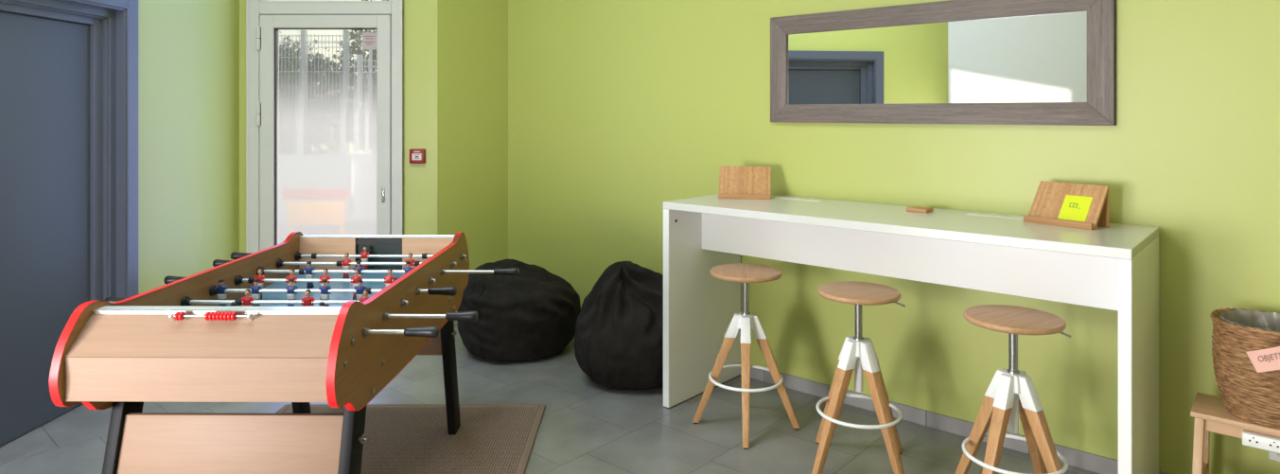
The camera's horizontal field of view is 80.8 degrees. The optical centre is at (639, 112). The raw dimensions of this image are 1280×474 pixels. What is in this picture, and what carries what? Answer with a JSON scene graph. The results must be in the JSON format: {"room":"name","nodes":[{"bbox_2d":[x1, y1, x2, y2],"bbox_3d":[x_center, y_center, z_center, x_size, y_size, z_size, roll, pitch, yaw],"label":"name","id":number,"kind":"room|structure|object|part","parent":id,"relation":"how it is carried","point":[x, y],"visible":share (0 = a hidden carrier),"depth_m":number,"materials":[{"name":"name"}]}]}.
{"room":"common room","nodes":[
{"label":"common room","id":0,"kind":"room"},
{"bbox_2d":[138,0,239,294],"bbox_3d":[-2.880,-0.300,3.160,0.220,3.600,4.080,0,0,0],"label":"wall","id":1,"kind":"structure","parent":0,"point":[188,50],"depth_m":4.60,"materials":[{"name":"green paint"}]},
{"bbox_2d":[0,0,138,446],"bbox_3d":[-2.862,0.428,2.990,0.216,2.144,2.283,0,0,0],"label":"door","id":2,"kind":"structure","parent":1,"relation":"in","point":[69,68],"depth_m":3.69,"materials":[{"name":"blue blue-grey painted wood"}]},
{"bbox_3d":[-2.862,0.428,2.990,0.216,2.144,2.283,0,0,0],"label":"frame","id":3,"kind":"part","parent":2,"relation":"part of","materials":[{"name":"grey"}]},
{"bbox_2d":[239,0,437,252],"bbox_3d":[-2.086,-0.300,5.310,1.369,3.600,0.220,0,0,0],"label":"wall","id":4,"kind":"structure","parent":0,"point":[420,16],"depth_m":5.20,"materials":[{"name":"green paint"}]},
{"bbox_2d":[245,0,403,253],"bbox_3d":[-2.168,-0.200,5.214,1.073,3.440,0.152,0,0,0],"label":"door","id":5,"kind":"structure","parent":4,"relation":"in","point":[319,162],"depth_m":5.18,"materials":[{"name":"grey plastic"}]},
{"bbox_2d":[259,0,391,2],"bbox_3d":[-2.166,-1.339,5.225,0.912,1.162,0.090,0,0,0],"label":"window","id":6,"kind":"structure","parent":5,"relation":"attached to","point":[260,1],"depth_m":5.18,"materials":[{"name":"grey plastic"}]},
{"bbox_2d":[409,148,425,163],"bbox_3d":[-1.534,0.301,5.183,0.104,0.100,0.034,0,0,0],"label":"fire alarm","id":7,"kind":"object","parent":4,"relation":"attached to","point":[416,155],"visible":1,"depth_m":5.17,"materials":[{"name":"red plastic"}]},
{"bbox_2d":[437,0,508,312],"bbox_3d":[-1.285,-0.300,5.516,0.220,3.600,0.636,0,0,39],"label":"wall","id":8,"kind":"structure","parent":0,"point":[472,35],"depth_m":5.45,"materials":[{"name":"green paint"}]},
{"bbox_2d":[0,324,1099,473],"bbox_3d":[0.300,1.560,0.050,9.800,0.120,12.500,0,0,0],"label":"floor","id":9,"kind":"structure","parent":0,"point":[587,427],"depth_m":3.54,"materials":[{"name":"grey tile"}]},
{"bbox_2d":[275,403,545,473],"bbox_3d":[-1.145,1.494,2.870,1.330,0.012,1.940,0,0,0],"label":"rug","id":10,"kind":"object","parent":9,"relation":"on","point":[402,438],"visible":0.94,"depth_m":3.44,"materials":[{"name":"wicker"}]},
{"bbox_2d":[48,231,519,473],"bbox_3d":[-1.208,1.024,2.860,1.397,0.933,1.572,0,0,1],"label":"foosball table","id":11,"kind":"object","parent":10,"relation":"on","point":[301,320],"visible":1,"depth_m":2.27,"materials":[{"name":"brown wood"}]},
{"bbox_3d":[-1.830,0.667,2.650,0.104,0.036,0.036,0,0,1],"label":"handle","id":12,"kind":"part","parent":11,"relation":"part of","materials":[{"name":"black plastic"}]},
{"bbox_3d":[-1.590,1.145,2.277,0.036,0.690,0.271,0,0,0],"label":"leg","id":13,"kind":"part","parent":11,"relation":"part of","materials":[{"name":"black paint"}]},
{"bbox_3d":[-1.837,0.667,2.993,0.104,0.036,0.036,0,0,1],"label":"handle","id":14,"kind":"part","parent":11,"relation":"part of","materials":[{"name":"black plastic"}]},
{"bbox_3d":[-1.615,0.732,2.863,0.022,0.343,1.568,0,0,1],"label":"panel","id":15,"kind":"part","parent":11,"relation":"part of","materials":[{"name":"brown wood"}]},
{"bbox_3d":[-1.244,0.593,2.183,0.245,0.025,0.024,0,0,1],"label":"score rod","id":16,"kind":"part","parent":11,"relation":"part of","materials":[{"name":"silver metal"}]},
{"bbox_3d":[-1.236,0.586,2.208,0.746,0.012,0.008,0,0,1],"label":"ledge trim","id":17,"kind":"part","parent":11,"relation":"part of","materials":[{"name":"silver metal"}]},
{"bbox_3d":[-1.834,0.667,3.328,0.104,0.036,0.036,0,0,1],"label":"handle","id":18,"kind":"part","parent":11,"relation":"part of","materials":[{"name":"black plastic"}]},
{"bbox_3d":[-1.848,0.667,3.501,0.104,0.036,0.036,0,0,1],"label":"handle","id":19,"kind":"part","parent":11,"relation":"part of","materials":[{"name":"black plastic"}]},
{"bbox_3d":[-1.301,0.667,2.646,0.972,0.013,0.014,0,0,1],"label":"rod","id":20,"kind":"part","parent":11,"relation":"part of","materials":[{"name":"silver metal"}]},
{"bbox_3d":[-1.579,1.145,3.449,0.036,0.690,0.271,0,0,0],"label":"leg","id":21,"kind":"part","parent":11,"relation":"part of","materials":[{"name":"black paint"}]},
{"bbox_3d":[-1.214,0.667,2.815,0.868,0.013,0.014,0,0,1],"label":"rod","id":22,"kind":"part","parent":11,"relation":"part of","materials":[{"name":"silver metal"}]},
{"bbox_3d":[-1.303,0.667,2.989,0.982,0.013,0.014,0,0,1],"label":"rod","id":23,"kind":"part","parent":11,"relation":"part of","materials":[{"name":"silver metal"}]},
{"bbox_3d":[-0.882,1.145,2.271,0.036,0.690,0.271,0,0,0],"label":"leg","id":24,"kind":"part","parent":11,"relation":"part of","materials":[{"name":"black paint"}]},
{"bbox_3d":[-1.300,0.667,3.324,0.982,0.013,0.014,0,0,1],"label":"rod","id":25,"kind":"part","parent":11,"relation":"part of","materials":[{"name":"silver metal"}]},
{"bbox_3d":[-1.123,0.667,3.155,1.044,0.013,0.014,0,0,1],"label":"rod","id":26,"kind":"part","parent":11,"relation":"part of","materials":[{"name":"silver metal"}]},
{"bbox_3d":[-1.224,0.586,3.560,0.746,0.012,0.008,0,0,1],"label":"ledge trim","id":27,"kind":"part","parent":11,"relation":"part of","materials":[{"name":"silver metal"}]},
{"bbox_3d":[-1.307,0.667,3.496,0.998,0.013,0.014,0,0,1],"label":"rod","id":28,"kind":"part","parent":11,"relation":"part of","materials":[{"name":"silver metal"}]},
{"bbox_3d":[-1.179,0.667,2.292,0.947,0.013,0.014,0,0,1],"label":"rod","id":29,"kind":"part","parent":11,"relation":"part of","materials":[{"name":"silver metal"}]},
{"bbox_3d":[-0.847,0.732,2.857,0.022,0.343,1.568,0,0,1],"label":"panel","id":30,"kind":"part","parent":11,"relation":"part of","materials":[{"name":"brown wood"}]},
{"bbox_3d":[-1.137,0.667,2.467,1.027,0.013,0.014,0,0,1],"label":"rod","id":31,"kind":"part","parent":11,"relation":"part of","materials":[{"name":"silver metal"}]},
{"bbox_3d":[-0.663,0.667,2.287,0.104,0.036,0.036,0,0,1],"label":"handle","id":32,"kind":"part","parent":11,"relation":"part of","materials":[{"name":"black plastic"}]},
{"bbox_3d":[-0.738,0.667,2.811,0.104,0.036,0.036,0,0,1],"label":"handle","id":33,"kind":"part","parent":11,"relation":"part of","materials":[{"name":"black plastic"}]},
{"bbox_3d":[-0.871,1.145,3.443,0.036,0.690,0.271,0,0,0],"label":"leg","id":34,"kind":"part","parent":11,"relation":"part of","materials":[{"name":"black paint"}]},
{"bbox_3d":[-0.582,0.667,2.462,0.104,0.036,0.036,0,0,1],"label":"handle","id":35,"kind":"part","parent":11,"relation":"part of","materials":[{"name":"black plastic"}]},
{"bbox_3d":[-0.559,0.667,3.150,0.104,0.036,0.036,0,0,1],"label":"handle","id":36,"kind":"part","parent":11,"relation":"part of","materials":[{"name":"black plastic"}]},
{"bbox_2d":[457,258,580,362],"bbox_3d":[-0.768,1.224,4.769,0.770,0.553,0.759,0,0,0],"label":"bean bag","id":37,"kind":"object","parent":9,"relation":"on","point":[531,315],"visible":0.9,"depth_m":4.50,"materials":[{"name":"black fabric"}]},
{"bbox_2d":[573,261,663,389],"bbox_3d":[-0.001,1.178,4.284,0.734,0.644,0.719,0,0,5],"label":"bean bag","id":38,"kind":"object","parent":9,"relation":"on","point":[618,343],"visible":0.78,"depth_m":4.03,"materials":[{"name":"black fabric"}]},
{"bbox_2d":[692,263,799,449],"bbox_3d":[0.506,1.127,3.600,0.375,0.747,0.375,0,0,-37],"label":"bar stool","id":39,"kind":"object","parent":9,"relation":"on","point":[745,273],"visible":1,"depth_m":3.56,"materials":[{"name":"brown wood"}]},
{"bbox_3d":[0.357,1.282,3.621,0.206,0.424,0.045,0,0,8],"label":"leg","id":40,"kind":"part","parent":39,"relation":"part of","materials":[{"name":"brown wood"}]},
{"bbox_3d":[0.485,1.282,3.451,0.045,0.424,0.206,0,0,8],"label":"leg","id":41,"kind":"part","parent":39,"relation":"part of","materials":[{"name":"brown wood"}]},
{"bbox_3d":[0.506,0.767,3.600,0.340,0.028,0.340,0,0,8],"label":"seat","id":42,"kind":"part","parent":39,"relation":"part of","materials":[{"name":"brown wood"}]},
{"bbox_3d":[0.655,1.282,3.579,0.206,0.424,0.045,0,0,8],"label":"leg","id":43,"kind":"part","parent":39,"relation":"part of","materials":[{"name":"brown wood"}]},
{"bbox_2d":[811,280,905,473],"bbox_3d":[0.930,1.127,3.200,0.375,0.747,0.375,0,0,16],"label":"bar stool","id":44,"kind":"object","parent":9,"relation":"on","point":[858,353],"visible":1,"depth_m":3.13,"materials":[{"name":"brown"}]},
{"bbox_3d":[0.857,1.282,3.332,0.045,0.424,0.206,0,0,-29],"label":"leg","id":45,"kind":"part","parent":44,"relation":"part of","materials":[{"name":"brown wood"}]},
{"bbox_3d":[0.798,1.282,3.127,0.206,0.424,0.045,0,0,-29],"label":"leg","id":46,"kind":"part","parent":44,"relation":"part of","materials":[{"name":"brown wood"}]},
{"bbox_3d":[0.930,0.767,3.200,0.340,0.028,0.340,0,0,-29],"label":"seat","id":47,"kind":"part","parent":44,"relation":"part of","materials":[{"name":"brown wood"}]},
{"bbox_3d":[1.003,1.282,3.068,0.045,0.424,0.206,0,0,-29],"label":"leg","id":48,"kind":"part","parent":44,"relation":"part of","materials":[{"name":"brown wood"}]},
{"bbox_3d":[1.062,1.282,3.273,0.206,0.424,0.045,0,0,-29],"label":"leg","id":49,"kind":"part","parent":44,"relation":"part of","materials":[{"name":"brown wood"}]},
{"bbox_2d":[663,193,1159,473],"bbox_3d":[1.091,0.976,3.411,2.020,1.047,0.656,0,0,41],"label":"bar table","id":50,"kind":"object","parent":9,"relation":"on","point":[1115,267],"visible":0.95,"depth_m":3.23,"materials":[{"name":"white"}]},
{"bbox_3d":[0.347,0.993,4.064,0.040,1.006,0.656,0,0,41],"label":"panel","id":51,"kind":"part","parent":50,"relation":"part of","materials":[{"name":"white laminate"}]},
{"bbox_2d":[718,166,770,199],"bbox_3d":[0.557,0.372,4.009,0.272,0.164,0.146,0,0,10],"label":"tablet stand","id":52,"kind":"object","parent":50,"relation":"on","point":[738,183],"visible":1,"depth_m":4.01,"materials":[{"name":"brown wood"}]},
{"bbox_2d":[906,206,933,212],"bbox_3d":[1.285,0.445,3.455,0.094,0.018,0.090,0,0,41],"label":"coaster","id":53,"kind":"object","parent":50,"relation":"on","point":[919,209],"visible":1,"depth_m":3.43,"materials":[{"name":"brown wood"}]},
{"bbox_2d":[1023,180,1109,229],"bbox_3d":[1.730,0.372,3.054,0.146,0.164,0.272,0,0,-32],"label":"tablet stand","id":54,"kind":"object","parent":50,"relation":"on","point":[1046,205],"visible":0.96,"depth_m":3.05,"materials":[{"name":"brown wood"}]},
{"bbox_2d":[1057,194,1092,222],"bbox_3d":[1.745,0.383,3.015,0.064,0.094,0.106,0,0,-32],"label":"note card","id":55,"kind":"object","parent":54,"relation":"on","point":[1076,208],"visible":1,"depth_m":3.01,"materials":[{"name":"yellow paper"}]},
{"bbox_3d":[1.835,0.993,2.758,0.040,1.006,0.656,0,0,41],"label":"panel","id":56,"kind":"part","parent":50,"relation":"part of","materials":[{"name":"white laminate"}]},
{"bbox_2d":[954,304,1070,473],"bbox_3d":[1.385,1.127,2.790,0.375,0.747,0.375,0,0,10],"label":"bar stool","id":57,"kind":"object","parent":9,"relation":"on","point":[1011,393],"visible":1,"depth_m":2.75,"materials":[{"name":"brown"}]},
{"bbox_3d":[1.299,1.282,2.913,0.045,0.424,0.206,0,0,-35],"label":"leg","id":58,"kind":"part","parent":57,"relation":"part of","materials":[{"name":"brown wood"}]},
{"bbox_3d":[1.262,1.282,2.704,0.206,0.424,0.045,0,0,-35],"label":"leg","id":59,"kind":"part","parent":57,"relation":"part of","materials":[{"name":"brown wood"}]},
{"bbox_3d":[1.385,0.767,2.790,0.340,0.028,0.340,0,0,-35],"label":"seat","id":60,"kind":"part","parent":57,"relation":"part of","materials":[{"name":"brown wood"}]},
{"bbox_3d":[1.508,1.282,2.876,0.206,0.424,0.045,0,0,-35],"label":"leg","id":61,"kind":"part","parent":57,"relation":"part of","materials":[{"name":"brown wood"}]},
{"bbox_3d":[1.471,1.282,2.667,0.045,0.424,0.206,0,0,-35],"label":"leg","id":62,"kind":"part","parent":57,"relation":"part of","materials":[{"name":"brown wood"}]},
{"bbox_2d":[1190,392,1279,473],"bbox_3d":[2.142,1.265,2.547,0.430,0.470,0.424,0,0,41],"label":"step stool","id":63,"kind":"object","parent":9,"relation":"on","point":[1210,413],"depth_m":2.56,"materials":[{"name":"beige wood"}]},
{"bbox_3d":[1.899,1.274,2.566,0.135,0.452,0.030,0,0,-43],"label":"leg","id":64,"kind":"part","parent":63,"relation":"part of","materials":[{"name":"beige wood"}]},
{"bbox_3d":[2.087,1.274,2.780,0.029,0.452,0.149,0,0,36],"label":"leg","id":65,"kind":"part","parent":63,"relation":"part of","materials":[{"name":"beige wood"}]},
{"bbox_2d":[1209,307,1279,429],"bbox_3d":[2.141,0.866,2.545,0.335,0.329,0.335,0,0,37],"label":"woven basket","id":66,"kind":"object","parent":63,"relation":"on","point":[1251,395],"visible":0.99,"depth_m":2.50,"materials":[{"name":"brown wicker"}]},
{"bbox_2d":[1245,346,1279,372],"bbox_3d":[2.043,0.784,2.407,0.163,0.124,0.017,0,0,41],"label":"paper tag","id":67,"kind":"object","parent":66,"relation":"attached to","point":[1267,359],"visible":1,"depth_m":2.42,"materials":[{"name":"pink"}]},
{"bbox_3d":[2.093,1.080,2.425,0.237,0.042,0.037,0,0,41],"label":"power strip","id":68,"kind":"part","parent":63,"relation":"part of","materials":[{"name":"white plastic"}]},
{"bbox_2d":[508,0,1279,473],"bbox_3d":[1.970,-0.300,3.234,7.705,3.600,0.220,0,0,41],"label":"wall","id":69,"kind":"structure","parent":0,"point":[619,110],"depth_m":3.64,"materials":[{"name":"green paint"}]},
{"bbox_2d":[770,0,1116,125],"bbox_3d":[1.338,-0.235,3.625,1.632,0.578,0.027,0,0,41],"label":"wall mirror","id":70,"kind":"object","parent":69,"relation":"attached to","point":[951,61],"visible":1,"depth_m":3.52,"materials":[{"name":"clear glass"}]},
{"bbox_3d":[1.338,-0.475,3.625,1.624,0.098,0.026,0,0,41],"label":"frame rail","id":71,"kind":"part","parent":70,"relation":"part of","materials":[{"name":"grey wood"}]},
{"bbox_2d":[787,11,1087,104],"bbox_3d":[1.341,-0.235,3.628,1.442,0.394,0.006,0,0,41],"label":"mirror glass","id":72,"kind":"object","parent":70,"relation":"on","point":[997,57],"depth_m":3.54,"materials":[{"name":"white"}]},
{"bbox_3d":[1.338,0.005,3.625,1.624,0.098,0.026,0,0,41],"label":"frame rail","id":73,"kind":"part","parent":70,"relation":"part of","materials":[{"name":"grey wood"}]},
{"bbox_2d":[740,367,1169,473],"bbox_3d":[1.893,1.464,3.147,7.680,0.072,0.012,0,0,41],"label":"baseboard","id":74,"kind":"structure","parent":69,"relation":"attached to","point":[1091,462],"depth_m":3.56,"materials":[{"name":"grey tile"}]},
{"bbox_2d":[1268,451,1279,461],"bbox_3d":[2.349,1.235,2.744,0.084,0.084,0.016,0,0,41],"label":"wall socket","id":75,"kind":"object","parent":69,"relation":"attached to","point":[1274,456],"visible":0.29,"depth_m":2.76,"materials":[{"name":"white plastic"}]},
{"label":"outside","id":76,"kind":"structure","parent":0,"visible":0},
{"bbox_3d":[-3.000,1.595,15.710,22.000,0.130,20.580,0,0,0],"label":"ground","id":77,"kind":"structure","parent":76,"visible":0},
{"bbox_2d":[279,31,352,89],"bbox_3d":[-6.006,0.103,12.098,2.978,2.914,1.561,0,0,-9],"label":"shrub","id":78,"kind":"object","parent":77,"relation":"on","point":[326,66],"visible":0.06,"depth_m":11.92,"materials":[{"name":"green plant"}]},
{"bbox_2d":[279,30,376,89],"bbox_3d":[-4.400,0.190,10.675,5.066,2.680,0.450,0,0,0],"label":"mesh fence","id":79,"kind":"object","parent":77,"relation":"on","point":[304,43],"visible":0.11,"depth_m":10.50,"materials":[{"name":"white metal"}]},
{"bbox_3d":[-5.797,0.195,10.497,2.214,2.570,0.014,0,0,0],"label":"panel","id":80,"kind":"part","parent":79,"relation":"part of","materials":[{"name":"white metal"}]},
{"bbox_3d":[-4.690,0.190,10.500,0.066,2.680,0.066,0,0,0],"label":"fence post","id":81,"kind":"part","parent":79,"relation":"part of","materials":[{"name":"white metal"}]},
{"bbox_3d":[-4.397,0.195,10.497,0.594,2.570,0.014,0,0,0],"label":"panel","id":82,"kind":"part","parent":79,"relation":"part of","materials":[{"name":"white metal"}]},
{"bbox_3d":[-4.100,0.190,10.500,0.066,2.680,0.066,0,0,0],"label":"fence post","id":83,"kind":"part","parent":79,"relation":"part of","materials":[{"name":"white metal"}]},
{"bbox_3d":[-4.020,0.350,10.800,0.066,2.360,0.066,0,0,0],"label":"fence post","id":84,"kind":"part","parent":79,"relation":"part of","materials":[{"name":"white metal"}]},
{"bbox_3d":[-3.000,0.360,10.797,2.207,2.240,0.014,0,0,0],"label":"panel","id":85,"kind":"part","parent":79,"relation":"part of","materials":[{"name":"white metal"}]},
{"bbox_2d":[331,0,388,89],"bbox_3d":[-5.031,-0.491,15.167,2.609,4.052,1.440,0,0,9],"label":"shrub","id":86,"kind":"object","parent":77,"relation":"on","point":[357,37],"visible":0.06,"depth_m":14.90,"materials":[{"name":"green plant"}]},
{"bbox_2d":[362,32,376,89],"bbox_3d":[-4.020,0.170,11.215,0.230,2.720,0.050,0,0,0],"label":"sign","id":87,"kind":"object","parent":77,"relation":"on","point":[369,39],"visible":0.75,"depth_m":11.19,"materials":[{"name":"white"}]},
{"bbox_3d":[-4.020,0.180,11.224,0.040,2.700,0.032,0,0,0],"label":"sign post","id":88,"kind":"part","parent":87,"relation":"part of","materials":[{"name":"white metal"}]}
]}

